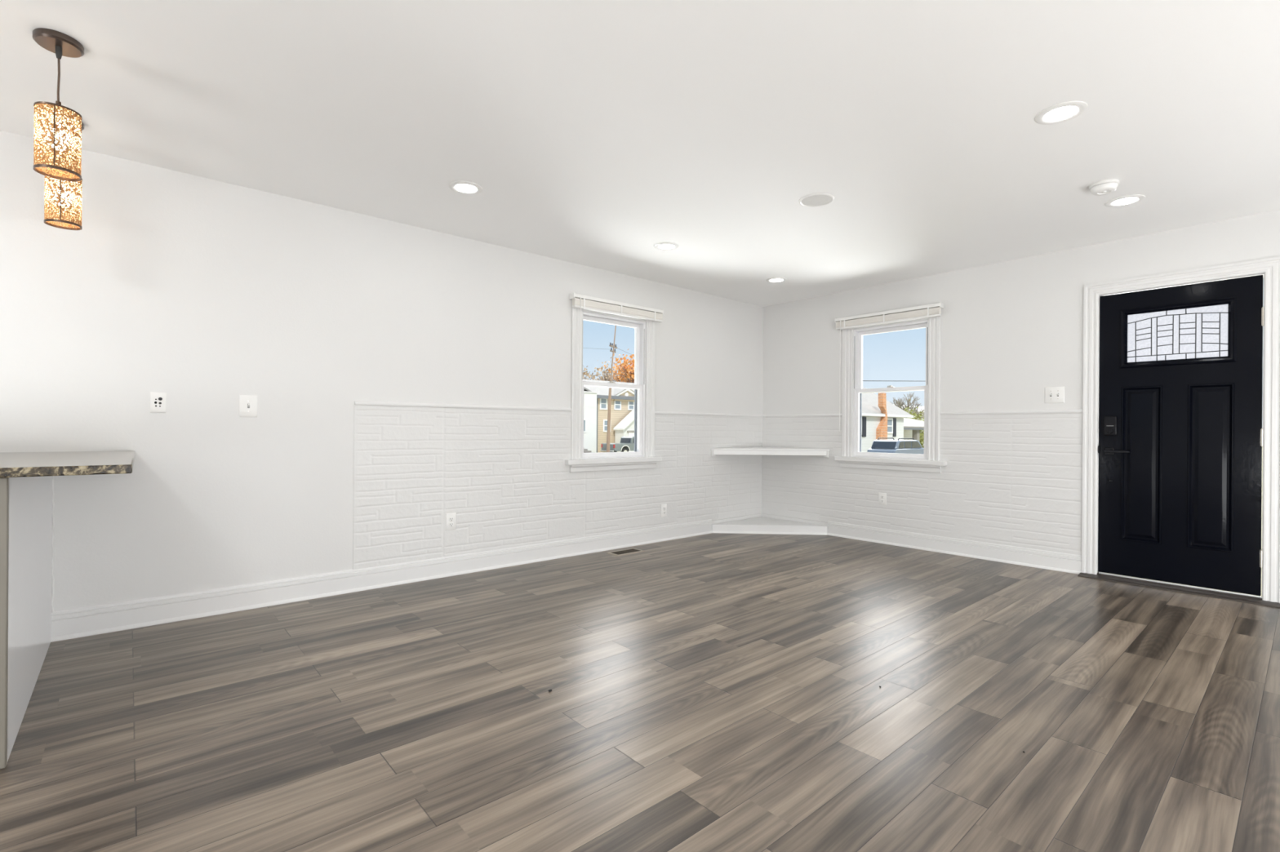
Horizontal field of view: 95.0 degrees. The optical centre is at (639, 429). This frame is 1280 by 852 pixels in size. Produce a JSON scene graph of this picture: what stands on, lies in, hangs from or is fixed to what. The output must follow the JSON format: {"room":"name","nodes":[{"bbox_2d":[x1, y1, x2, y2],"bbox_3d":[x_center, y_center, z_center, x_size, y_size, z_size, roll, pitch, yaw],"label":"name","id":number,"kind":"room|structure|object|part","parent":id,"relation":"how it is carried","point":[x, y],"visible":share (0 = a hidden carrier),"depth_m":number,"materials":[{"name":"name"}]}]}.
{"room":"empty living room","nodes":[
{"label":"empty living room","id":0,"kind":"room"},
{"bbox_2d":[0,130,763,611],"bbox_3d":[-2.423,-0.181,3.359,10.258,2.440,0.166,0,0,-41],"label":"wall","id":1,"kind":"structure","parent":0,"point":[403,377],"depth_m":3.59,"materials":[{"name":"paint"}]},
{"bbox_2d":[150,391,166,413],"bbox_3d":[-2.571,-0.143,3.132,0.068,0.110,0.015,0,0,-41],"label":"cable plate","id":2,"kind":"object","parent":1,"relation":"attached to","point":[157,400],"visible":1,"depth_m":3.13,"materials":[{"name":"white plastic"}]},
{"bbox_2d":[239,395,257,417],"bbox_3d":[-2.264,-0.136,3.396,0.088,0.126,0.021,0,0,-41],"label":"light switch","id":3,"kind":"object","parent":1,"relation":"attached to","point":[247,403],"visible":1,"depth_m":3.40,"materials":[{"name":"white plastic"}]},
{"bbox_2d":[50,519,712,642],"bbox_3d":[-1.069,0.978,4.439,4.793,0.142,0.027,0,0,-41],"label":"baseboard","id":4,"kind":"structure","parent":1,"relation":"attached to","point":[82,622],"depth_m":3.65,"materials":[{"name":"paint"}]},
{"bbox_2d":[445,512,456,530],"bbox_3d":[-1.351,0.661,4.195,0.075,0.121,0.010,0,0,-41],"label":"wall outlet","id":5,"kind":"object","parent":1,"relation":"attached to","point":[451,518],"visible":1,"depth_m":4.19,"materials":[{"name":"white plastic"}]},
{"bbox_3d":[-0.236,0.392,5.175,4.268,1.085,0.006,0,0,-41],"label":"wainscot panel","id":6,"kind":"part","parent":1,"relation":"part of","materials":[{"name":"stone"}]},
{"bbox_3d":[-0.233,-0.159,5.168,4.247,0.028,0.016,0,0,-41],"label":"chair rail","id":7,"kind":"part","parent":1,"relation":"part of","materials":[{"name":"paint"}]},
{"bbox_2d":[564,298,662,472],"bbox_3d":[-0.250,-0.369,5.217,1.050,1.461,0.198,0,0,-41],"label":"window","id":8,"kind":"structure","parent":1,"relation":"in","point":[644,410],"depth_m":5.26,"materials":[{"name":"paint"}]},
{"bbox_3d":[-0.273,-0.676,5.246,0.684,0.604,0.033,0,0,-41],"label":"sash","id":9,"kind":"part","parent":8,"relation":"part of","materials":[{"name":"white plastic"}]},
{"bbox_3d":[-0.251,-0.084,5.215,0.684,0.653,0.033,0,0,-41],"label":"sash","id":10,"kind":"part","parent":8,"relation":"part of","materials":[{"name":"white plastic"}]},
{"bbox_2d":[569,293,663,429],"bbox_3d":[-0.183,-0.558,5.170,1.012,1.126,0.075,0,0,-41],"label":"mini blind","id":11,"kind":"object","parent":8,"relation":"attached to","point":[579,301],"visible":1,"depth_m":5.08,"materials":[{"name":"white plastic"}]},
{"bbox_3d":[-0.176,-1.014,5.164,0.990,0.018,0.036,0,0,-41],"label":"rail","id":12,"kind":"part","parent":11,"relation":"part of","materials":[{"name":"white plastic"}]},
{"bbox_3d":[-0.294,-0.078,5.266,0.684,0.636,0.014,0,0,-41],"label":"screen frame","id":13,"kind":"part","parent":8,"relation":"part of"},
{"bbox_2d":[661,503,666,517],"bbox_3d":[0.229,0.771,5.572,0.072,0.120,0.010,0,0,-41],"label":"wall outlet","id":14,"kind":"object","parent":1,"relation":"attached to","point":[664,507],"visible":1,"depth_m":5.57,"materials":[{"name":"white plastic"}]},
{"bbox_2d":[711,447,829,457],"bbox_3d":[1.320,0.239,5.977,0.865,0.086,0.839,0,0,-41],"label":"corner shelf","id":15,"kind":"object","parent":1,"relation":"attached to","point":[733,451],"visible":1,"depth_m":5.97,"materials":[{"name":"paint"}]},
{"bbox_2d":[0,533,1279,851],"bbox_3d":[-0.300,1.114,0.912,10.258,0.120,6.658,0,0,-41],"label":"floor","id":16,"kind":"structure","parent":0,"point":[713,692],"depth_m":2.15,"materials":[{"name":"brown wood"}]},
{"bbox_2d":[0,475,54,769],"bbox_3d":[-2.653,0.590,2.134,0.650,0.895,1.426,0,0,-41],"label":"base cabinet","id":17,"kind":"object","parent":16,"relation":"on","point":[27,505],"visible":0.84,"depth_m":2.07,"materials":[{"name":"white paint"}]},
{"bbox_2d":[0,450,135,477],"bbox_3d":[-2.561,0.127,2.182,1.047,0.030,1.458,0,0,-41],"label":"countertop","id":18,"kind":"structure","parent":17,"relation":"on","point":[12,464],"depth_m":1.99,"materials":[{"name":"stone"}]},
{"bbox_2d":[605,548,645,556],"bbox_3d":[-0.122,1.053,5.041,0.310,0.004,0.164,0,0,-41],"label":"floor vent","id":19,"kind":"object","parent":16,"relation":"in","point":[625,552],"visible":1,"depth_m":5.03,"materials":[{"name":"metal"}]},
{"bbox_2d":[711,516,827,535],"bbox_3d":[1.319,1.021,5.976,0.840,0.088,0.825,0,0,-41],"label":"platform","id":20,"kind":"object","parent":16,"relation":"on","point":[762,525],"visible":1,"depth_m":5.99,"materials":[{"name":"paint"}]},
{"bbox_2d":[0,0,1279,306],"bbox_3d":[-0.282,-1.461,0.912,10.258,0.150,6.658,0,0,-41],"label":"ceiling","id":21,"kind":"structure","parent":0,"point":[597,134],"depth_m":2.58,"materials":[{"name":"paint"}]},
{"bbox_2d":[32,27,84,181],"bbox_3d":[-2.088,-1.157,2.107,0.132,0.482,0.132,0,0,-41],"label":"pendant lamp","id":22,"kind":"object","parent":21,"relation":"hanging from","point":[57,143],"visible":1,"depth_m":2.07,"materials":[{"name":"metal"}]},
{"bbox_3d":[-2.089,-1.030,2.107,0.121,0.227,0.121,0,0,-41],"label":"lamp shade","id":23,"kind":"part","parent":22,"relation":"part of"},
{"bbox_3d":[-2.087,-1.256,2.107,0.006,0.185,0.008,0,0,26],"label":"cord","id":24,"kind":"part","parent":22,"relation":"part of","materials":[{"name":"metal"}]},
{"bbox_2d":[44,121,84,230],"bbox_3d":[-2.602,-1.161,2.650,0.132,0.482,0.132,0,0,-41],"label":"pendant lamp","id":25,"kind":"object","parent":21,"relation":"hanging from","point":[62,198],"visible":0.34,"depth_m":2.61,"materials":[{"name":"metal"}]},
{"bbox_3d":[-2.603,-1.034,2.650,0.121,0.227,0.121,0,0,-41],"label":"lamp shade","id":26,"kind":"part","parent":25,"relation":"part of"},
{"bbox_2d":[448,180,482,194],"bbox_3d":[-1.000,-1.387,3.374,0.185,0.008,0.185,0,0,-41],"label":"recessed light","id":27,"kind":"object","parent":21,"relation":"in","point":[460,186],"visible":1,"depth_m":3.36,"materials":[{"name":"white plastic"}]},
{"bbox_2d":[653,242,678,250],"bbox_3d":[0.199,-1.379,4.425,0.185,0.008,0.185,0,0,-41],"label":"recessed light","id":28,"kind":"object","parent":21,"relation":"in","point":[661,246],"visible":1,"depth_m":4.41,"materials":[{"name":"white plastic"}]},
{"bbox_2d":[766,277,786,283],"bbox_3d":[1.254,-1.372,5.395,0.185,0.008,0.185,0,0,-41],"label":"recessed light","id":29,"kind":"object","parent":21,"relation":"in","point":[774,280],"visible":1,"depth_m":5.38,"materials":[{"name":"white plastic"}]},
{"bbox_2d":[799,192,834,207],"bbox_3d":[1.058,-1.372,3.516,0.204,0.009,0.204,0,0,-41],"label":"ceiling speaker","id":30,"kind":"object","parent":21,"relation":"attached to","point":[819,199],"visible":1,"depth_m":3.50,"materials":[{"name":"white plastic"}]},
{"bbox_2d":[801,195,831,205],"bbox_3d":[1.058,-1.373,3.516,0.177,0.007,0.177,0,0,-41],"label":"grille","id":31,"kind":"object","parent":30,"relation":"attached to","point":[807,200],"depth_m":3.51,"materials":[{"name":"white plastic"}]},
{"bbox_2d":[1035,100,1087,124],"bbox_3d":[1.821,-1.368,2.541,0.185,0.008,0.185,0,0,-41],"label":"recessed light","id":32,"kind":"object","parent":21,"relation":"in","point":[1064,111],"visible":1,"depth_m":2.53,"materials":[{"name":"white plastic"}]},
{"bbox_2d":[1088,178,1119,195],"bbox_3d":[2.582,-1.342,3.266,0.132,0.048,0.132,0,0,-41],"label":"smoke detector","id":33,"kind":"object","parent":21,"relation":"attached to","point":[1106,186],"visible":1,"depth_m":3.23,"materials":[{"name":"white plastic"}]},
{"bbox_2d":[1105,194,1145,207],"bbox_3d":[2.889,-1.360,3.497,0.185,0.008,0.185,0,0,-41],"label":"recessed light","id":34,"kind":"object","parent":21,"relation":"in","point":[1126,200],"visible":1,"depth_m":3.48,"materials":[{"name":"white plastic"}]},
{"bbox_2d":[761,209,1279,557],"bbox_3d":[3.563,-0.139,4.170,0.166,2.440,6.508,0,0,-41],"label":"wall","id":35,"kind":"structure","parent":0,"point":[1011,331],"depth_m":4.86,"materials":[{"name":"paint"}]},
{"bbox_2d":[878,493,886,505],"bbox_3d":[2.279,0.654,5.518,0.010,0.112,0.076,0,0,-41],"label":"wall outlet","id":36,"kind":"object","parent":35,"relation":"attached to","point":[882,496],"visible":1,"depth_m":5.51,"materials":[{"name":"white plastic"}]},
{"bbox_2d":[834,315,946,473],"bbox_3d":[2.357,-0.351,5.516,0.198,1.461,1.050,0,0,-41],"label":"window","id":37,"kind":"structure","parent":35,"relation":"in","point":[852,456],"depth_m":5.49,"materials":[{"name":"paint"}]},
{"bbox_3d":[2.403,-0.059,5.558,0.014,0.636,0.684,0,0,-41],"label":"screen frame","id":38,"kind":"part","parent":37,"relation":"part of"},
{"bbox_2d":[835,302,943,431],"bbox_3d":[2.287,-0.541,5.478,0.075,1.126,1.012,0,0,-41],"label":"mini blind","id":39,"kind":"object","parent":37,"relation":"attached to","point":[932,310],"visible":1,"depth_m":5.43,"materials":[{"name":"white plastic"}]},
{"bbox_3d":[2.285,-0.997,5.473,0.036,0.018,0.990,0,0,-41],"label":"rail","id":40,"kind":"part","parent":39,"relation":"part of","materials":[{"name":"white plastic"}]},
{"bbox_3d":[2.353,-0.066,5.514,0.033,0.653,0.684,0,0,-41],"label":"sash","id":41,"kind":"part","parent":37,"relation":"part of","materials":[{"name":"white plastic"}]},
{"bbox_3d":[2.387,-0.657,5.541,0.033,0.604,0.684,0,0,-41],"label":"sash","id":42,"kind":"part","parent":37,"relation":"part of","materials":[{"name":"white plastic"}]},
{"bbox_3d":[2.334,0.410,5.469,0.006,1.085,2.940,0,0,-41],"label":"wainscot panel","id":43,"kind":"part","parent":35,"relation":"part of","materials":[{"name":"stone"}]},
{"bbox_3d":[2.332,-0.141,5.468,0.016,0.028,2.932,0,0,-41],"label":"chair rail","id":44,"kind":"part","parent":35,"relation":"part of","materials":[{"name":"paint"}]},
{"bbox_2d":[826,521,1081,574],"bbox_3d":[2.594,1.003,5.151,0.027,0.142,2.106,0,0,-41],"label":"baseboard","id":45,"kind":"structure","parent":35,"relation":"attached to","point":[1047,560],"depth_m":4.97,"materials":[{"name":"paint"}]},
{"bbox_2d":[1044,386,1064,403],"bbox_3d":[3.175,-0.264,4.498,0.021,0.124,0.126,0,0,-41],"label":"light switch","id":46,"kind":"object","parent":35,"relation":"attached to","point":[1052,394],"visible":1,"depth_m":4.50,"materials":[{"name":"white plastic"}]},
{"bbox_2d":[1077,572,1279,608],"bbox_3d":[3.614,1.069,3.966,0.165,0.024,1.039,0,0,-41],"label":"threshold","id":47,"kind":"object","parent":35,"relation":"attached to","point":[1220,595],"depth_m":3.91,"materials":[{"name":"brown wood"}]},
{"bbox_2d":[1097,273,1264,598],"bbox_3d":[3.664,0.050,4.017,0.212,2.064,0.837,0,0,-41],"label":"door","id":48,"kind":"structure","parent":35,"relation":"in","point":[1180,442],"depth_m":3.96,"materials":[{"name":"black paint"}]},
{"bbox_3d":[3.408,0.158,4.187,0.050,0.021,0.141,0,0,-41],"label":"lever","id":49,"kind":"part","parent":48,"relation":"part of","materials":[{"name":"black metal"}]},
{"bbox_3d":[3.648,-0.645,3.999,0.008,0.346,0.516,0,0,-41],"label":"glass pane","id":50,"kind":"part","parent":48,"relation":"part of","materials":[{"name":"white glass"}]},
{"bbox_3d":[3.638,-0.645,3.990,0.026,0.420,0.590,0,0,-41],"label":"glass frame","id":51,"kind":"part","parent":48,"relation":"part of","materials":[{"name":"black paint"}]},
{"bbox_2d":[1081,256,1279,603],"bbox_3d":[3.624,0.004,3.983,0.022,2.146,1.009,0,0,-41],"label":"trim","id":52,"kind":"structure","parent":35,"relation":"attached to","point":[1270,267],"depth_m":3.80,"materials":[{"name":"paint"}]},
{"label":"outside","id":53,"kind":"structure","parent":0,"visible":0},
{"bbox_2d":[862,380,910,381],"bbox_3d":[20.128,-3.105,37.813,44.007,2.535,0.040,0,0,-40],"label":"utility wire","id":54,"kind":"object","parent":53,"point":[863,380],"visible":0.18,"depth_m":32.20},
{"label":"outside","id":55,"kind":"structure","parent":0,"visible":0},
{"bbox_3d":[-16.263,2.494,94.752,220.000,0.300,155.782,0,0,-41],"label":"ground","id":56,"kind":"structure","parent":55,"visible":0},
{"bbox_2d":[582,365,596,380],"bbox_3d":[-8.252,-2.901,74.992,5.334,10.620,7.982,0,0,-41],"label":"tree","id":57,"kind":"object","parent":56,"relation":"on","point":[587,366],"visible":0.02,"depth_m":74.21,"materials":[{"name":"grey plant"}]},
{"bbox_2d":[583,391,598,453],"bbox_3d":[-10.385,-0.576,53.752,11.160,5.920,9.500,0,0,-41],"label":"house","id":58,"kind":"structure","parent":56,"relation":"on","point":[589,397],"depth_m":54.32,"materials":[{"name":"white paint"}]},
{"bbox_2d":[582,371,617,382],"bbox_3d":[-5.997,-2.663,70.668,6.878,10.200,6.382,0,0,-41],"label":"tree","id":59,"kind":"object","parent":56,"relation":"on","point":[592,371],"visible":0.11,"depth_m":70.29,"materials":[{"name":"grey plant"}]},
{"bbox_2d":[582,356,630,382],"bbox_3d":[-4.965,-3.403,75.486,9.680,11.695,7.224,0,0,-41],"label":"tree","id":60,"kind":"object","parent":56,"relation":"on","point":[606,372],"visible":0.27,"depth_m":75.25,"materials":[{"name":"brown plant"}]},
{"bbox_2d":[582,367,630,382],"bbox_3d":[-2.896,-2.486,84.848,43.972,15.687,11.750,0,0,-41],"label":"treeline","id":61,"kind":"object","parent":56,"relation":"on","point":[584,373],"visible":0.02,"depth_m":80.12,"materials":[{"name":"beige plant"}]},
{"bbox_2d":[582,379,634,453],"bbox_3d":[-3.243,-1.516,66.866,11.650,7.900,10.100,0,0,-41],"label":"house","id":62,"kind":"structure","parent":56,"relation":"on","point":[622,404],"depth_m":61.17,"materials":[{"name":"beige"}]},
{"bbox_3d":[-3.761,-2.660,60.353,0.660,0.980,0.020,0,0,-41],"label":"pane","id":63,"kind":"part","parent":62,"relation":"part of","materials":[{"name":"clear glass"}]},
{"bbox_3d":[-3.430,-0.378,60.655,0.680,1.020,0.020,0,0,-41],"label":"pane","id":64,"kind":"part","parent":62,"relation":"part of","materials":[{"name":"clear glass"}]},
{"bbox_3d":[-2.352,-2.610,61.568,0.660,0.860,0.020,0,0,-41],"label":"pane","id":65,"kind":"part","parent":62,"relation":"part of","materials":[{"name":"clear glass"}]},
{"bbox_3d":[-2.012,-3.838,61.446,1.780,1.120,0.230,0,0,-41],"label":"rake trim","id":66,"kind":"part","parent":62,"relation":"part of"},
{"bbox_3d":[-0.954,-2.611,62.786,0.630,0.840,0.020,0,0,-41],"label":"pane","id":67,"kind":"part","parent":62,"relation":"part of","materials":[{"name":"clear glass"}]},
{"bbox_2d":[606,324,617,452],"bbox_3d":[-2.421,-3.511,51.038,0.494,11.909,1.503,0,0,28],"label":"utility pole","id":68,"kind":"object","parent":56,"relation":"on","point":[612,344],"visible":0.93,"depth_m":50.64,"materials":[{"name":"brown wood"}]},
{"bbox_2d":[600,436,634,452],"bbox_3d":[-0.873,1.540,53.763,5.559,1.780,1.928,0,0,-41],"label":"pickup truck","id":69,"kind":"object","parent":56,"relation":"on","point":[627,443],"visible":0.44,"depth_m":52.40,"materials":[{"name":"paint"}]},
{"bbox_2d":[604,349,634,382],"bbox_3d":[-0.747,-3.950,75.505,7.295,12.822,13.158,0,0,1],"label":"tree","id":70,"kind":"object","parent":56,"relation":"on","point":[627,375],"visible":0.48,"depth_m":74.26,"materials":[{"name":"orange plant"}]},
{"bbox_2d":[613,408,634,452],"bbox_3d":[-0.124,0.135,62.033,5.500,4.640,1.700,0,0,-41],"label":"garage","id":71,"kind":"structure","parent":56,"relation":"on","point":[625,428],"depth_m":60.58,"materials":[{"name":"white"}]},
{"bbox_3d":[0.225,1.398,61.569,3.750,2.120,0.090,0,0,-41],"label":"door","id":72,"kind":"part","parent":71,"relation":"part of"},
{"bbox_2d":[861,387,913,452],"bbox_3d":[13.894,-0.648,47.915,18.140,6.400,8.800,0,0,-41],"label":"house","id":73,"kind":"structure","parent":56,"relation":"on","point":[881,419],"depth_m":47.25,"materials":[{"name":"white"}]},
{"bbox_2d":[862,417,866,436],"bbox_3d":[17.428,-0.194,45.645,0.550,1.540,0.070,0,0,-41],"label":"shutter","id":74,"kind":"object","parent":73,"relation":"hanging from","point":[864,419],"depth_m":45.57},
{"bbox_3d":[20.544,-0.287,48.387,0.870,0.990,0.020,0,0,-41],"label":"pane","id":75,"kind":"part","parent":73,"relation":"part of","materials":[{"name":"clear glass"}]},
{"bbox_2d":[893,417,896,436],"bbox_3d":[21.243,-0.167,48.969,0.470,1.540,0.070,0,0,-41],"label":"shutter","id":76,"kind":"object","parent":73,"relation":"hanging from","point":[894,419],"depth_m":48.91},
{"bbox_2d":[890,391,924,415],"bbox_3d":[37.436,-1.281,83.359,5.366,8.010,4.966,0,0,-41],"label":"tree","id":77,"kind":"object","parent":56,"relation":"on","point":[898,403],"visible":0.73,"depth_m":82.52,"materials":[{"name":"grey plant"}]},
{"bbox_2d":[893,396,924,419],"bbox_3d":[39.694,-1.151,88.139,5.480,7.880,5.391,0,0,-41],"label":"tree","id":78,"kind":"object","parent":56,"relation":"on","point":[916,397],"visible":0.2,"depth_m":88.14,"materials":[{"name":"green plant"}]},
{"bbox_2d":[902,404,924,445],"bbox_3d":[47.529,-1.715,105.070,15.300,9.000,9.200,0,0,-41],"label":"tree","id":79,"kind":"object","parent":56,"relation":"on","point":[920,409],"visible":0.02,"depth_m":100.64,"materials":[{"name":"white"}]},
{"bbox_2d":[903,417,924,441],"bbox_3d":[28.089,0.650,63.276,14.500,4.000,4.500,0,0,-41],"label":"porch","id":80,"kind":"object","parent":56,"relation":"on","point":[912,428],"visible":0.18,"depth_m":62.18,"materials":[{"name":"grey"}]},
{"bbox_3d":[29.096,1.357,61.903,0.620,2.600,0.500,0,0,-41],"label":"post","id":81,"kind":"part","parent":80,"relation":"part of","materials":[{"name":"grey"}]},
{"bbox_2d":[903,399,924,448],"bbox_3d":[36.083,0.185,79.435,8.950,8.455,7.247,0,0,-41],"label":"bush","id":82,"kind":"object","parent":56,"relation":"on","point":[906,408],"visible":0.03,"depth_m":78.61,"materials":[{"name":"green plant"}]},
{"bbox_2d":[909,410,924,448],"bbox_3d":[38.574,0.902,83.418,8.839,7.155,6.342,0,0,-41],"label":"bush","id":83,"kind":"object","parent":56,"relation":"on","point":[917,415],"visible":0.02,"depth_m":82.51,"materials":[{"name":"green plant"}]},
{"bbox_3d":[39.033,2.716,55.648,108.000,0.020,6.200,0,0,-41],"label":"road","id":84,"kind":"object","parent":56,"relation":"on","visible":0},
{"bbox_2d":[866,437,924,453],"bbox_3d":[17.153,1.565,39.096,4.848,1.980,1.904,0,0,-41],"label":"suv","id":85,"kind":"object","parent":84,"relation":"on","point":[903,446],"visible":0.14,"depth_m":37.99,"materials":[{"name":"paint"}]},
{"bbox_3d":[16.542,0.648,39.460,2.337,0.155,0.060,0,0,-41],"label":"roof rail","id":86,"kind":"part","parent":85,"relation":"part of","materials":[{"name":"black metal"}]}
]}

